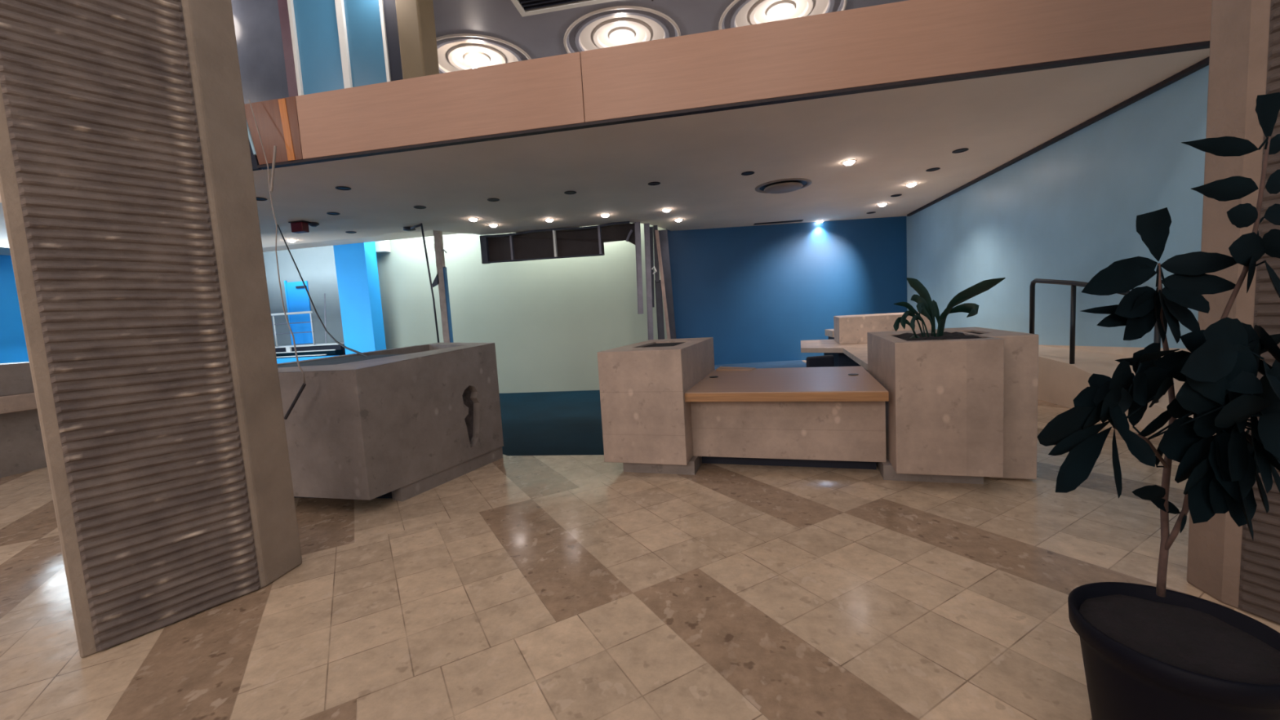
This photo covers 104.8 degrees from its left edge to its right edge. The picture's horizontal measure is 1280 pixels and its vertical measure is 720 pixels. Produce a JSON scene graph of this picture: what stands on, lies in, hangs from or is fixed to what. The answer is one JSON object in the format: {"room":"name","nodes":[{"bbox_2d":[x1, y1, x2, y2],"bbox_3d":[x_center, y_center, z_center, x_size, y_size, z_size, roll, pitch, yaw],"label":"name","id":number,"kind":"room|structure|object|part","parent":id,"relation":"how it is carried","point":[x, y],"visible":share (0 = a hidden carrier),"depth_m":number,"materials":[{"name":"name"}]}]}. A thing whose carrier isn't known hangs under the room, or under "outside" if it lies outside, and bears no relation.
{"room":"lobby","nodes":[
{"label":"lobby","id":0,"kind":"room"},
{"bbox_2d":[0,254,29,363],"bbox_3d":[-15.319,-1.451,6.148,0.150,7.820,21.200,-2,5,10],"label":"wall","id":1,"kind":"structure","parent":0,"point":[13,348],"depth_m":11.22,"materials":[{"name":"paint"}]},
{"bbox_2d":[231,0,288,104],"bbox_3d":[-10.086,-4.192,8.696,9.500,3.050,0.100,-2,5,10],"label":"wall","id":2,"kind":"structure","parent":0,"point":[257,26],"depth_m":7.88,"materials":[{"name":"grey paint"}]},
{"bbox_2d":[277,0,297,97],"bbox_3d":[-5.503,-4.384,7.819,0.160,3.050,0.040,-2,5,10],"label":"trim","id":3,"kind":"structure","parent":2,"relation":"attached to","point":[282,4],"depth_m":7.75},
{"bbox_2d":[287,0,346,95],"bbox_3d":[-4.984,-4.411,7.769,0.880,3.050,0.100,-2,5,10],"label":"window","id":4,"kind":"structure","parent":2,"relation":"in","point":[314,24],"depth_m":7.72,"materials":[{"name":"blue glass"}]},
{"bbox_2d":[262,245,344,346],"bbox_3d":[-10.259,-1.340,15.973,6.400,5.220,0.150,-2,5,10],"label":"wall","id":5,"kind":"structure","parent":0,"point":[316,265],"depth_m":15.87,"materials":[{"name":"paint"}]},
{"bbox_2d":[284,280,313,345],"bbox_3d":[-11.032,-1.544,15.960,0.820,2.080,0.085,-2,5,10],"label":"door","id":6,"kind":"structure","parent":5,"relation":"in","point":[297,298],"depth_m":15.97,"materials":[{"name":"paint"}]},
{"bbox_3d":[-11.404,-1.529,16.041,0.060,2.080,0.055,-2,5,10],"label":"frame","id":7,"kind":"part","parent":6,"relation":"part of","materials":[{"name":"paint"}]},
{"bbox_2d":[276,355,339,363],"bbox_3d":[-11.009,0.655,14.392,5.100,1.350,0.200,-2,5,10],"label":"wall","id":8,"kind":"structure","parent":0,"point":[286,359],"depth_m":14.02,"materials":[{"name":"paint"}]},
{"bbox_2d":[262,230,457,252],"bbox_3d":[-4.103,-3.070,9.594,20.870,0.050,6.350,-2,5,10],"label":"ceiling","id":9,"kind":"structure","parent":0,"point":[391,236],"depth_m":13.05,"materials":[{"name":"white paint"}]},
{"bbox_2d":[337,0,391,88],"bbox_3d":[-4.188,-4.445,7.629,0.740,3.050,0.100,-2,5,10],"label":"window","id":10,"kind":"structure","parent":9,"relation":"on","point":[362,22],"depth_m":7.59,"materials":[{"name":"blue glass"}]},
{"bbox_2d":[395,0,439,79],"bbox_3d":[-3.394,-4.494,7.646,0.380,3.050,0.450,-2,5,10],"label":"pillar","id":11,"kind":"structure","parent":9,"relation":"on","point":[415,18],"depth_m":7.42,"materials":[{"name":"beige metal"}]},
{"bbox_2d":[382,0,403,81],"bbox_3d":[-3.710,-4.469,7.575,0.220,3.050,0.100,-2,5,10],"label":"trim","id":12,"kind":"structure","parent":11,"relation":"attached to","point":[389,6],"depth_m":7.49,"materials":[{"name":"black metal"}]},
{"bbox_2d":[376,223,666,393],"bbox_3d":[-3.367,-1.547,13.752,8.450,5.220,0.150,-2,5,10],"label":"wall","id":13,"kind":"structure","parent":0,"point":[548,322],"depth_m":13.70,"materials":[{"name":"paint"}]},
{"bbox_2d":[374,240,391,253],"bbox_3d":[-7.362,-3.268,14.053,0.370,0.380,0.240,-2,5,10],"label":"box","id":14,"kind":"object","parent":13,"relation":"attached to","point":[381,246],"visible":0.57,"depth_m":13.95,"materials":[{"name":"white paint"}]},
{"bbox_2d":[499,390,604,455],"bbox_3d":[-6.711,1.427,11.338,14.750,0.140,9.700,-2,5,10],"label":"floor","id":15,"kind":"structure","parent":0,"point":[560,423],"depth_m":9.53,"materials":[{"name":"teal carpet"}]},
{"bbox_2d":[275,342,345,358],"bbox_3d":[-11.181,0.400,15.502,4.400,1.675,1.410,-2,5,10],"label":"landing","id":16,"kind":"object","parent":15,"relation":"on","point":[328,348],"visible":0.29,"depth_m":15.09,"materials":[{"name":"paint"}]},
{"bbox_2d":[271,311,315,351],"bbox_3d":[-11.597,-0.692,15.282,3.350,1.455,0.255,-2,5,10],"label":"railing","id":17,"kind":"object","parent":16,"relation":"on","point":[287,348],"visible":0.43,"depth_m":15.12,"materials":[{"name":"metal"}]},
{"bbox_3d":[-11.322,-0.894,15.308,0.037,0.980,0.037,-5,5,-12],"label":"post","id":18,"kind":"part","parent":17,"relation":"part of","materials":[{"name":"metal"}]},
{"bbox_3d":[-11.623,-1.389,15.310,3.350,0.070,0.070,-2,5,10],"label":"rail","id":19,"kind":"part","parent":17,"relation":"part of","materials":[{"name":"metal"}]},
{"bbox_3d":[-11.630,-1.090,15.341,3.300,0.024,0.024,-2,5,10],"label":"rail","id":20,"kind":"part","parent":17,"relation":"part of","materials":[{"name":"metal"}]},
{"bbox_3d":[-11.612,-0.792,15.368,3.300,0.024,0.024,-2,5,10],"label":"rail","id":21,"kind":"part","parent":17,"relation":"part of","materials":[{"name":"metal"}]},
{"bbox_3d":[-10.013,-0.951,15.078,0.037,0.980,0.037,-5,5,-12],"label":"post","id":22,"kind":"part","parent":17,"relation":"part of","materials":[{"name":"metal"}]},
{"bbox_2d":[324,293,326,343],"bbox_3d":[-9.474,-1.250,14.854,0.180,1.497,0.030,-2,5,10],"label":"pole","id":23,"kind":"object","parent":16,"relation":"on","point":[324,293],"visible":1,"depth_m":14.83,"materials":[{"name":"metal"}]},
{"bbox_2d":[333,241,386,355],"bbox_3d":[-7.829,-1.363,13.877,0.950,5.080,0.460,-2,5,10],"label":"pillar","id":24,"kind":"structure","parent":15,"relation":"on","point":[356,264],"depth_m":13.64,"materials":[{"name":"paint"}]},
{"bbox_2d":[431,230,453,342],"bbox_3d":[-4.744,-0.980,11.969,0.529,4.300,0.162,-2,5,10],"label":"post","id":25,"kind":"object","parent":15,"relation":"on","point":[441,278],"visible":0.66,"depth_m":11.87,"materials":[{"name":"grey metal"}]},
{"bbox_2d":[654,280,664,339],"bbox_3d":[0.511,-0.813,12.173,0.165,2.301,0.050,-2,5,10],"label":"stud","id":26,"kind":"object","parent":15,"relation":"on","point":[660,314],"visible":0.54,"depth_m":12.13,"materials":[{"name":"metal"}]},
{"bbox_2d":[0,48,1209,255],"bbox_3d":[-3.892,-3.066,10.792,20.870,0.200,8.930,-2,5,10],"label":"ceiling","id":27,"kind":"structure","parent":0,"point":[893,136],"depth_m":7.31,"materials":[{"name":"white paint"}]},
{"bbox_2d":[245,117,262,170],"bbox_3d":[-5.977,-2.846,6.593,2.000,0.790,0.049,-2,5,10],"label":"trim","id":28,"kind":"structure","parent":27,"relation":"attached to","point":[255,162],"depth_m":6.43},
{"bbox_2d":[256,197,266,200],"bbox_3d":[-6.068,-2.561,7.856,0.216,0.013,0.216,-2,5,10],"label":"recessed light","id":29,"kind":"object","parent":27,"relation":"in","point":[257,198],"visible":0.68,"depth_m":7.89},
{"bbox_2d":[244,96,302,164],"bbox_3d":[-4.709,-2.930,6.354,0.785,0.770,0.076,-2,5,10],"label":"trim","id":30,"kind":"structure","parent":27,"relation":"attached to","point":[277,120],"depth_m":6.31,"materials":[{"name":"brown wood"}]},
{"bbox_2d":[246,120,256,155],"bbox_3d":[-5.070,-2.976,6.379,0.165,0.647,0.036,-2,5,10],"label":"trim","id":31,"kind":"structure","parent":30,"relation":"attached to","point":[248,130],"depth_m":6.38,"materials":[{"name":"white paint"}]},
{"bbox_2d":[248,99,306,419],"bbox_3d":[-3.764,-1.409,5.091,0.272,3.656,3.353,-7,6,-36],"label":"hanging cable","id":32,"kind":"object","parent":30,"relation":"hanging from","point":[304,384],"depth_m":5.49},
{"bbox_3d":[-4.405,-2.297,5.926,0.159,0.522,0.028,-2,5,10],"label":"pale strip","id":33,"kind":"part","parent":32,"relation":"part of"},
{"bbox_2d":[285,239,297,242],"bbox_3d":[-8.054,-2.743,11.400,0.216,0.059,0.216,-2,5,10],"label":"recessed light","id":34,"kind":"object","parent":27,"relation":"in","point":[287,240],"visible":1,"depth_m":11.35,"materials":[{"name":"paint"}]},
{"bbox_2d":[288,220,311,233],"bbox_3d":[-6.639,-2.597,9.643,0.320,0.199,0.200,-2,5,10],"label":"fire alarm","id":35,"kind":"object","parent":27,"relation":"attached to","point":[300,226],"visible":1,"depth_m":9.57,"materials":[{"name":"red plastic"}]},
{"bbox_3d":[-6.645,-2.686,9.635,0.320,0.019,0.200,-2,5,10],"label":"mounting plate","id":36,"kind":"part","parent":35,"relation":"part of","materials":[{"name":"plastic"}]},
{"bbox_2d":[308,222,319,226],"bbox_3d":[-6.475,-2.685,9.790,0.200,0.070,0.200,-2,5,10],"label":"recessed light","id":37,"kind":"object","parent":27,"relation":"attached to","point":[312,224],"visible":0.99,"depth_m":9.74,"materials":[{"name":"metal"}]},
{"bbox_2d":[277,224,368,356],"bbox_3d":[-4.922,-1.362,7.366,0.083,2.579,6.860,-8,7,-41],"label":"cable","id":38,"kind":"object","parent":27,"relation":"hanging from","point":[300,274],"visible":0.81,"depth_m":7.36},
{"bbox_2d":[326,212,340,215],"bbox_3d":[-5.661,-2.700,9.108,0.216,0.013,0.216,-2,5,10],"label":"recessed light","id":39,"kind":"object","parent":27,"relation":"in","point":[328,213],"visible":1,"depth_m":9.10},
{"bbox_2d":[335,186,351,190],"bbox_3d":[-4.539,-2.624,7.547,0.216,0.013,0.216,-2,5,10],"label":"recessed light","id":40,"kind":"object","parent":27,"relation":"in","point":[340,188],"visible":1,"depth_m":7.54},
{"bbox_2d":[345,231,356,233],"bbox_3d":[-6.387,-2.820,10.903,0.216,0.013,0.216,-2,5,10],"label":"recessed light","id":41,"kind":"object","parent":27,"relation":"in","point":[348,232],"visible":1,"depth_m":10.90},
{"bbox_2d":[413,205,426,208],"bbox_3d":[-4.023,-2.789,9.023,0.216,0.013,0.216,-2,5,10],"label":"recessed light","id":42,"kind":"object","parent":27,"relation":"in","point":[415,206],"visible":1,"depth_m":9.00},
{"bbox_2d":[403,222,439,342],"bbox_3d":[-4.766,-1.452,10.748,0.779,2.902,0.257,1,7,41],"label":"hanging rod","id":43,"kind":"object","parent":27,"relation":"hanging from","point":[413,228],"visible":0.95,"depth_m":10.55,"materials":[{"name":"metal"}]},
{"bbox_3d":[-5.047,-2.861,10.791,0.260,0.070,0.260,-2,5,10],"label":"bracket plate","id":44,"kind":"part","parent":43,"relation":"part of","materials":[{"name":"metal"}]},
{"bbox_3d":[-4.847,-2.856,10.597,0.563,0.060,0.089,1,7,40],"label":"bracket arm","id":45,"kind":"part","parent":43,"relation":"part of","materials":[{"name":"metal"}]},
{"bbox_3d":[-4.477,-1.452,10.566,0.158,2.902,0.061,-5,5,-14],"label":"rod","id":46,"kind":"part","parent":43,"relation":"part of","materials":[{"name":"metal"}]},
{"bbox_2d":[295,51,585,159],"bbox_3d":[-2.485,-3.027,5.967,3.724,0.770,0.070,-2,5,10],"label":"panel","id":47,"kind":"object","parent":27,"relation":"attached to","point":[543,92],"depth_m":5.91,"materials":[{"name":"brown wood"}]},
{"bbox_2d":[467,217,478,222],"bbox_3d":[-3.472,-2.913,10.282,0.216,0.059,0.216,-2,5,10],"label":"recessed light","id":48,"kind":"object","parent":27,"relation":"in","point":[473,220],"visible":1,"depth_m":10.23,"materials":[{"name":"paint"}]},
{"bbox_2d":[487,198,499,201],"bbox_3d":[-2.613,-2.852,8.795,0.216,0.013,0.216,-2,5,10],"label":"recessed light","id":49,"kind":"object","parent":27,"relation":"in","point":[488,199],"visible":1,"depth_m":8.79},
{"bbox_2d":[488,223,498,227],"bbox_3d":[-3.274,-2.993,11.025,0.216,0.059,0.216,-2,5,10],"label":"recessed light","id":50,"kind":"object","parent":27,"relation":"in","point":[493,225],"visible":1,"depth_m":10.97,"materials":[{"name":"paint"}]},
{"bbox_2d":[544,218,554,222],"bbox_3d":[-1.983,-3.050,10.808,0.216,0.059,0.216,-2,5,10],"label":"recessed light","id":51,"kind":"object","parent":27,"relation":"in","point":[546,220],"visible":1,"depth_m":10.75,"materials":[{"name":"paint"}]},
{"bbox_2d":[480,221,635,263],"bbox_3d":[-1.975,-2.821,12.012,3.960,0.743,0.333,-2,5,10],"label":"window","id":52,"kind":"structure","parent":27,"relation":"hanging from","point":[588,241],"depth_m":12.01,"materials":[{"name":"glass"}]},
{"bbox_3d":[-3.857,-2.740,12.267,0.160,0.680,0.110,-2,5,10],"label":"panel","id":53,"kind":"part","parent":52,"relation":"part of","materials":[{"name":"glass"}]},
{"bbox_3d":[-2.387,-2.462,12.008,3.080,0.078,0.044,-2,5,10],"label":"rail","id":54,"kind":"part","parent":52,"relation":"part of","materials":[{"name":"metal"}]},
{"bbox_2d":[626,229,632,241],"bbox_3d":[-0.254,-2.943,11.675,0.189,0.277,0.060,-2,5,10],"label":"strap","id":55,"kind":"object","parent":52,"relation":"hanging from","point":[631,230],"visible":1,"depth_m":11.65,"materials":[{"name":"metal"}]},
{"bbox_2d":[564,191,576,194],"bbox_3d":[-1.215,-2.918,8.610,0.216,0.013,0.216,-2,5,10],"label":"recessed light","id":56,"kind":"object","parent":27,"relation":"in","point":[566,192],"visible":1,"depth_m":8.60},
{"bbox_2d":[600,213,609,217],"bbox_3d":[-0.751,-3.110,10.662,0.216,0.059,0.216,-2,5,10],"label":"recessed light","id":57,"kind":"object","parent":27,"relation":"in","point":[602,215],"visible":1,"depth_m":10.61,"materials":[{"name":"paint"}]},
{"bbox_2d":[634,222,643,314],"bbox_3d":[-0.023,-2.217,11.816,0.182,2.221,0.050,-2,5,10],"label":"stud","id":58,"kind":"object","parent":27,"relation":"hanging from","point":[637,227],"visible":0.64,"depth_m":11.81,"materials":[{"name":"metal"}]},
{"bbox_2d":[644,222,653,340],"bbox_3d":[0.228,-1.468,11.951,0.208,3.607,0.050,-2,5,10],"label":"stud","id":59,"kind":"object","parent":27,"relation":"hanging from","point":[646,226],"visible":0.64,"depth_m":11.90,"materials":[{"name":"metal"}]},
{"bbox_2d":[651,225,659,282],"bbox_3d":[0.356,-2.549,11.845,0.195,1.341,0.100,-2,5,10],"label":"stud","id":60,"kind":"object","parent":59,"relation":"hanging from","point":[656,273],"visible":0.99,"depth_m":11.86,"materials":[{"name":"metal"}]},
{"bbox_2d":[649,226,654,306],"bbox_3d":[0.291,-2.247,11.963,0.158,1.927,0.050,-2,5,10],"label":"stud","id":61,"kind":"object","parent":27,"relation":"hanging from","point":[651,228],"visible":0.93,"depth_m":11.94,"materials":[{"name":"metal"}]},
{"bbox_2d":[648,182,660,185],"bbox_3d":[0.240,-2.980,8.344,0.216,0.013,0.216,-2,5,10],"label":"recessed light","id":62,"kind":"object","parent":27,"relation":"in","point":[650,183],"visible":1,"depth_m":8.33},
{"bbox_2d":[661,208,671,212],"bbox_3d":[0.568,-3.172,10.491,0.216,0.059,0.216,-2,5,10],"label":"recessed light","id":63,"kind":"object","parent":27,"relation":"in","point":[665,210],"visible":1,"depth_m":10.43,"materials":[{"name":"paint"}]},
{"bbox_2d":[674,218,683,222],"bbox_3d":[0.916,-3.303,11.693,0.216,0.059,0.216,-2,5,10],"label":"recessed light","id":64,"kind":"object","parent":27,"relation":"in","point":[675,220],"visible":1,"depth_m":11.64,"materials":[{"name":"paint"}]},
{"bbox_2d":[741,171,754,175],"bbox_3d":[1.761,-3.045,8.056,0.216,0.013,0.216,-2,5,10],"label":"recessed light","id":65,"kind":"object","parent":27,"relation":"in","point":[746,173],"visible":1,"depth_m":8.06,"materials":[{"name":"metal"}]},
{"bbox_2d":[753,219,803,225],"bbox_3d":[3.616,-3.596,12.903,1.240,0.015,0.200,-3,5,5],"label":"ceiling vent","id":66,"kind":"object","parent":27,"relation":"in","point":[800,220],"visible":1,"depth_m":12.85,"materials":[{"name":"black metal"}]},
{"bbox_2d":[755,177,811,193],"bbox_3d":[2.620,-3.155,9.040,1.000,0.074,1.000,-2,5,10],"label":"ceiling vent","id":67,"kind":"object","parent":27,"relation":"in","point":[784,185],"visible":1,"depth_m":8.86,"materials":[{"name":"metal"}]},
{"bbox_2d":[841,159,856,165],"bbox_3d":[3.278,-3.082,7.732,0.216,0.059,0.216,-2,5,10],"label":"recessed light","id":68,"kind":"object","parent":27,"relation":"in","point":[847,162],"visible":1,"depth_m":7.68,"materials":[{"name":"paint"}]},
{"bbox_2d":[877,203,887,206],"bbox_3d":[5.552,-3.543,11.302,0.216,0.059,0.216,-2,5,10],"label":"recessed light","id":69,"kind":"object","parent":27,"relation":"in","point":[880,204],"visible":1,"depth_m":11.25,"materials":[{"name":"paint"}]},
{"bbox_2d":[890,194,902,196],"bbox_3d":[5.424,-3.480,10.444,0.216,0.013,0.216,-2,5,10],"label":"recessed light","id":70,"kind":"object","parent":27,"relation":"in","point":[895,195],"visible":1,"depth_m":10.45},
{"bbox_2d":[905,182,917,186],"bbox_3d":[5.221,-3.358,9.491,0.216,0.059,0.216,-2,5,10],"label":"recessed light","id":71,"kind":"object","parent":27,"relation":"in","point":[909,184],"visible":1,"depth_m":9.44,"materials":[{"name":"paint"}]},
{"bbox_2d":[925,167,940,171],"bbox_3d":[5.052,-3.281,8.509,0.216,0.013,0.216,-2,5,10],"label":"recessed light","id":72,"kind":"object","parent":27,"relation":"in","point":[935,168],"visible":1,"depth_m":8.50,"materials":[{"name":"metal"}]},
{"bbox_2d":[951,147,968,153],"bbox_3d":[4.869,-3.179,7.500,0.216,0.013,0.216,-2,5,10],"label":"recessed light","id":73,"kind":"object","parent":27,"relation":"in","point":[960,150],"visible":1,"depth_m":7.50,"materials":[{"name":"metal"}]},
{"bbox_2d":[0,360,1279,719],"bbox_3d":[-4.737,1.400,4.879,20.870,0.132,21.700,-2,5,10],"label":"floor","id":74,"kind":"structure","parent":0,"point":[585,587],"depth_m":2.60,"materials":[{"name":"tile"}]},
{"bbox_2d":[0,361,47,477],"bbox_3d":[-8.401,0.767,6.106,1.690,1.360,1.500,-2,5,10],"label":"reception counter","id":75,"kind":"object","parent":74,"relation":"on","point":[21,443],"depth_m":6.10,"materials":[{"name":"stone"}]},
{"bbox_2d":[0,0,302,657],"bbox_3d":[-2.814,-2.082,2.609,0.531,7.000,0.990,0,6,36],"label":"column","id":76,"kind":"structure","parent":74,"relation":"on","point":[127,191],"depth_m":2.55,"materials":[{"name":"stone"}]},
{"bbox_2d":[277,342,503,501],"bbox_3d":[-2.591,0.546,5.124,1.799,1.292,2.637,0,6,31],"label":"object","id":77,"kind":"structure","parent":74,"relation":"on","point":[402,424],"depth_m":4.31,"materials":[{"name":"stone"}]},
{"bbox_3d":[-3.113,0.637,4.253,1.847,1.070,0.090,-2,5,15],"label":"panel","id":78,"kind":"part","parent":77,"relation":"part of","materials":[{"name":"stone"}]},
{"bbox_3d":[-2.944,0.056,4.833,1.222,0.120,1.006,-1,6,24],"label":"dusty lid","id":79,"kind":"part","parent":77,"relation":"part of","materials":[{"name":"stone"}]},
{"bbox_3d":[-1.939,0.478,4.741,0.497,1.160,1.632,-2,5,10],"label":"panel","id":80,"kind":"part","parent":77,"relation":"part of","materials":[{"name":"stone"}]},
{"bbox_2d":[597,337,714,475],"bbox_3d":[0.299,0.411,5.341,0.840,1.180,1.750,-2,5,18],"label":"stone planter","id":81,"kind":"object","parent":74,"relation":"on","point":[646,424],"visible":0.92,"depth_m":4.54,"materials":[{"name":"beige stone"}]},
{"bbox_2d":[654,230,671,338],"bbox_3d":[0.609,-1.253,11.805,0.292,3.666,0.050,-2,5,10],"label":"stud","id":82,"kind":"object","parent":74,"relation":"on","point":[657,237],"visible":0.64,"depth_m":11.75,"materials":[{"name":"silver metal"}]},
{"bbox_2d":[658,229,675,338],"bbox_3d":[0.716,-1.429,12.279,0.328,3.556,0.050,-2,5,10],"label":"stud","id":83,"kind":"object","parent":74,"relation":"on","point":[663,234],"visible":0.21,"depth_m":12.22,"materials":[{"name":"metal"}]},
{"bbox_2d":[684,365,888,469],"bbox_3d":[1.477,0.566,5.035,1.675,0.788,1.732,-2,5,18],"label":"reception desk","id":84,"kind":"object","parent":74,"relation":"on","point":[825,416],"visible":1,"depth_m":4.44,"materials":[{"name":"beige stone"}]},
{"bbox_2d":[715,366,755,370],"bbox_3d":[1.154,0.097,5.935,0.444,0.034,0.178,-1,6,21],"label":"paper sheet","id":85,"kind":"object","parent":84,"relation":"on","point":[720,368],"visible":1,"depth_m":5.92,"materials":[{"name":"paper"}]},
{"bbox_3d":[1.294,0.587,4.468,1.675,0.610,0.080,-2,5,18],"label":"panel","id":86,"kind":"part","parent":84,"relation":"part of","materials":[{"name":"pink stone"}]},
{"bbox_2d":[806,355,834,367],"bbox_3d":[2.758,0.316,7.115,0.524,0.724,0.554,-4,5,-10],"label":"office chair","id":87,"kind":"object","parent":74,"relation":"on","point":[826,360],"visible":0.16,"depth_m":7.30,"materials":[{"name":"black leather"}]},
{"bbox_2d":[800,328,867,371],"bbox_3d":[4.096,0.037,8.402,2.649,0.920,5.950,-2,5,10],"label":"desk","id":88,"kind":"object","parent":74,"relation":"on","point":[844,354],"visible":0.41,"depth_m":8.33,"materials":[{"name":"beige stone"}]},
{"bbox_2d":[825,328,834,337],"bbox_3d":[4.652,-0.613,10.866,0.950,0.140,0.800,-2,5,10],"label":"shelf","id":89,"kind":"object","parent":88,"relation":"attached to","point":[828,332],"depth_m":10.86,"materials":[{"name":"white"}]},
{"bbox_2d":[833,311,931,344],"bbox_3d":[4.409,-0.604,9.097,1.468,0.469,1.363,-2,5,18],"label":"stone block","id":90,"kind":"object","parent":88,"relation":"on","point":[848,329],"visible":0.56,"depth_m":8.57,"materials":[{"name":"beige stone"}]},
{"bbox_2d":[866,328,1004,484],"bbox_3d":[2.564,0.349,4.532,0.780,1.181,1.620,-2,5,18],"label":"stone planter","id":91,"kind":"object","parent":74,"relation":"on","point":[944,408],"visible":0.85,"depth_m":3.77,"materials":[{"name":"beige stone"}]},
{"bbox_2d":[893,277,1004,338],"bbox_3d":[2.550,-0.435,4.148,0.849,0.552,0.280,-2,5,10],"label":"plant","id":92,"kind":"object","parent":91,"relation":"on","point":[929,308],"visible":0.9,"depth_m":4.14,"materials":[{"name":"green plant"}]},
{"bbox_2d":[944,327,1039,479],"bbox_3d":[3.165,0.306,4.567,0.325,1.150,1.420,-2,5,18],"label":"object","id":93,"kind":"object","parent":74,"relation":"on","point":[1020,348],"visible":0.48,"depth_m":3.88,"materials":[{"name":"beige stone"}]},
{"bbox_2d":[1037,345,1193,434],"bbox_3d":[5.878,0.088,7.006,0.598,0.860,6.300,-2,5,10],"label":"wall","id":94,"kind":"structure","parent":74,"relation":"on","point":[1060,381],"depth_m":6.28,"materials":[{"name":"beige stone"}]},
{"bbox_2d":[1029,278,1187,403],"bbox_3d":[5.388,-0.333,5.877,0.057,1.400,2.416,-2,5,10],"label":"handrail","id":95,"kind":"object","parent":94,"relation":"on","point":[1157,339],"visible":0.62,"depth_m":6.21,"materials":[{"name":"black metal"}]},
{"bbox_3d":[5.440,-0.443,6.201,0.050,1.005,0.052,-2,5,10],"label":"post","id":96,"kind":"part","parent":95,"relation":"part of","materials":[{"name":"black metal"}]},
{"bbox_3d":[5.379,-0.492,5.862,0.057,1.080,2.416,-2,5,10],"label":"rail","id":97,"kind":"part","parent":95,"relation":"part of","materials":[{"name":"black metal"}]},
{"bbox_3d":[5.247,-0.069,5.008,0.050,1.050,0.052,-2,5,10],"label":"post","id":98,"kind":"part","parent":95,"relation":"part of","materials":[{"name":"black metal"}]},
{"bbox_3d":[5.985,0.076,5.967,0.028,0.660,3.700,-2,5,10],"label":"wall skirting","id":99,"kind":"part","parent":94,"relation":"part of","materials":[{"name":"stone"}]},
{"bbox_2d":[1036,92,1279,719],"bbox_3d":[1.434,0.318,1.302,0.801,1.962,0.486,-8,7,-42],"label":"potted tree","id":100,"kind":"object","parent":74,"relation":"on","point":[1149,652],"visible":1,"depth_m":1.28,"materials":[{"name":"green plant"}]},
{"bbox_3d":[1.371,0.239,1.337,0.282,0.164,0.027,-6,6,-23],"label":"stem","id":101,"kind":"part","parent":100,"relation":"part of","materials":[{"name":"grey plant"}]},
{"bbox_3d":[1.502,0.213,1.416,0.059,0.973,0.020,-2,5,10],"label":"stem","id":102,"kind":"part","parent":100,"relation":"part of","materials":[{"name":"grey plant"}]},
{"bbox_3d":[1.594,1.028,1.473,0.486,0.500,0.486,-2,5,10],"label":"pot","id":103,"kind":"part","parent":100,"relation":"part of","materials":[{"name":"black plastic"}]},
{"bbox_3d":[1.547,0.000,1.329,0.165,1.134,0.061,1,7,38],"label":"stem","id":104,"kind":"part","parent":100,"relation":"part of","materials":[{"name":"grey plant"}]},
{"bbox_2d":[1186,0,1279,624],"bbox_3d":[2.869,-2.340,1.726,0.640,7.000,0.979,-4,5,-9],"label":"column","id":105,"kind":"structure","parent":74,"relation":"on","point":[1224,562],"depth_m":2.16,"materials":[{"name":"stone"}]},
{"bbox_2d":[432,0,907,59],"bbox_3d":[-5.268,-5.522,3.045,21.050,0.050,19.300,-2,5,10],"label":"ceiling","id":106,"kind":"structure","parent":0,"point":[539,35],"depth_m":9.09,"materials":[{"name":"grey paint"}]},
{"bbox_2d":[435,33,531,73],"bbox_3d":[-3.453,-6.235,10.513,2.360,0.380,2.360,-2,5,10],"label":"dome light","id":107,"kind":"object","parent":106,"relation":"attached to","point":[456,51],"visible":0.53,"depth_m":10.22,"materials":[{"name":"white glass"}]},
{"bbox_3d":[-3.445,-6.193,10.261,0.120,0.340,0.120,-2,5,10],"label":"bulb","id":108,"kind":"part","parent":107,"relation":"part of","materials":[{"name":"white"}]},
{"bbox_2d":[511,0,617,17],"bbox_3d":[-1.159,-6.161,7.935,2.200,0.049,1.500,-2,5,10],"label":"ceiling vent","id":109,"kind":"object","parent":106,"relation":"in","point":[525,7],"visible":1,"depth_m":8.61,"materials":[{"name":"white metal"}]},
{"bbox_2d":[563,5,680,53],"bbox_3d":[-0.360,-6.474,9.959,2.360,0.170,2.360,-2,5,10],"label":"dome light","id":110,"kind":"object","parent":106,"relation":"attached to","point":[619,25],"visible":0.66,"depth_m":9.65,"materials":[{"name":"white glass"}]},
{"bbox_2d":[718,0,847,30],"bbox_3d":[2.690,-6.607,9.422,2.360,0.170,2.360,-2,5,10],"label":"dome light","id":111,"kind":"object","parent":106,"relation":"attached to","point":[739,13],"visible":0.53,"depth_m":9.36,"materials":[{"name":"white glass"}]},
{"bbox_2d":[666,216,906,364],"bbox_3d":[4.010,-1.956,13.440,6.423,5.220,0.148,-3,5,1],"label":"wall","id":112,"kind":"structure","parent":0,"point":[760,291],"depth_m":13.35,"materials":[{"name":"paint"}]},
{"bbox_2d":[580,0,1211,122],"bbox_3d":[2.478,-3.242,5.094,6.348,0.770,0.070,-2,5,10],"label":"fascia","id":113,"kind":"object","parent":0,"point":[909,39],"depth_m":5.08,"materials":[{"name":"brown wood"}]},
{"bbox_2d":[906,65,1208,348],"bbox_3d":[5.423,-2.642,2.830,0.180,7.300,21.900,-2,5,10],"label":"wall","id":114,"kind":"structure","parent":0,"point":[1068,209],"depth_m":6.96,"materials":[{"name":"blue paint"}]},
{"bbox_2d":[257,40,1209,169],"bbox_3d":[0.328,-2.749,5.525,10.770,0.033,0.085,-2,5,10],"label":"trim","id":115,"kind":"structure","parent":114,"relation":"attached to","point":[1202,45],"depth_m":5.31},
{"bbox_2d":[906,57,1208,216],"bbox_3d":[6.318,-3.367,8.823,0.070,0.049,8.300,-2,5,10],"label":"trim","id":116,"kind":"structure","parent":114,"relation":"attached to","point":[1205,62],"depth_m":6.45,"materials":[{"name":"black metal"}]}
]}

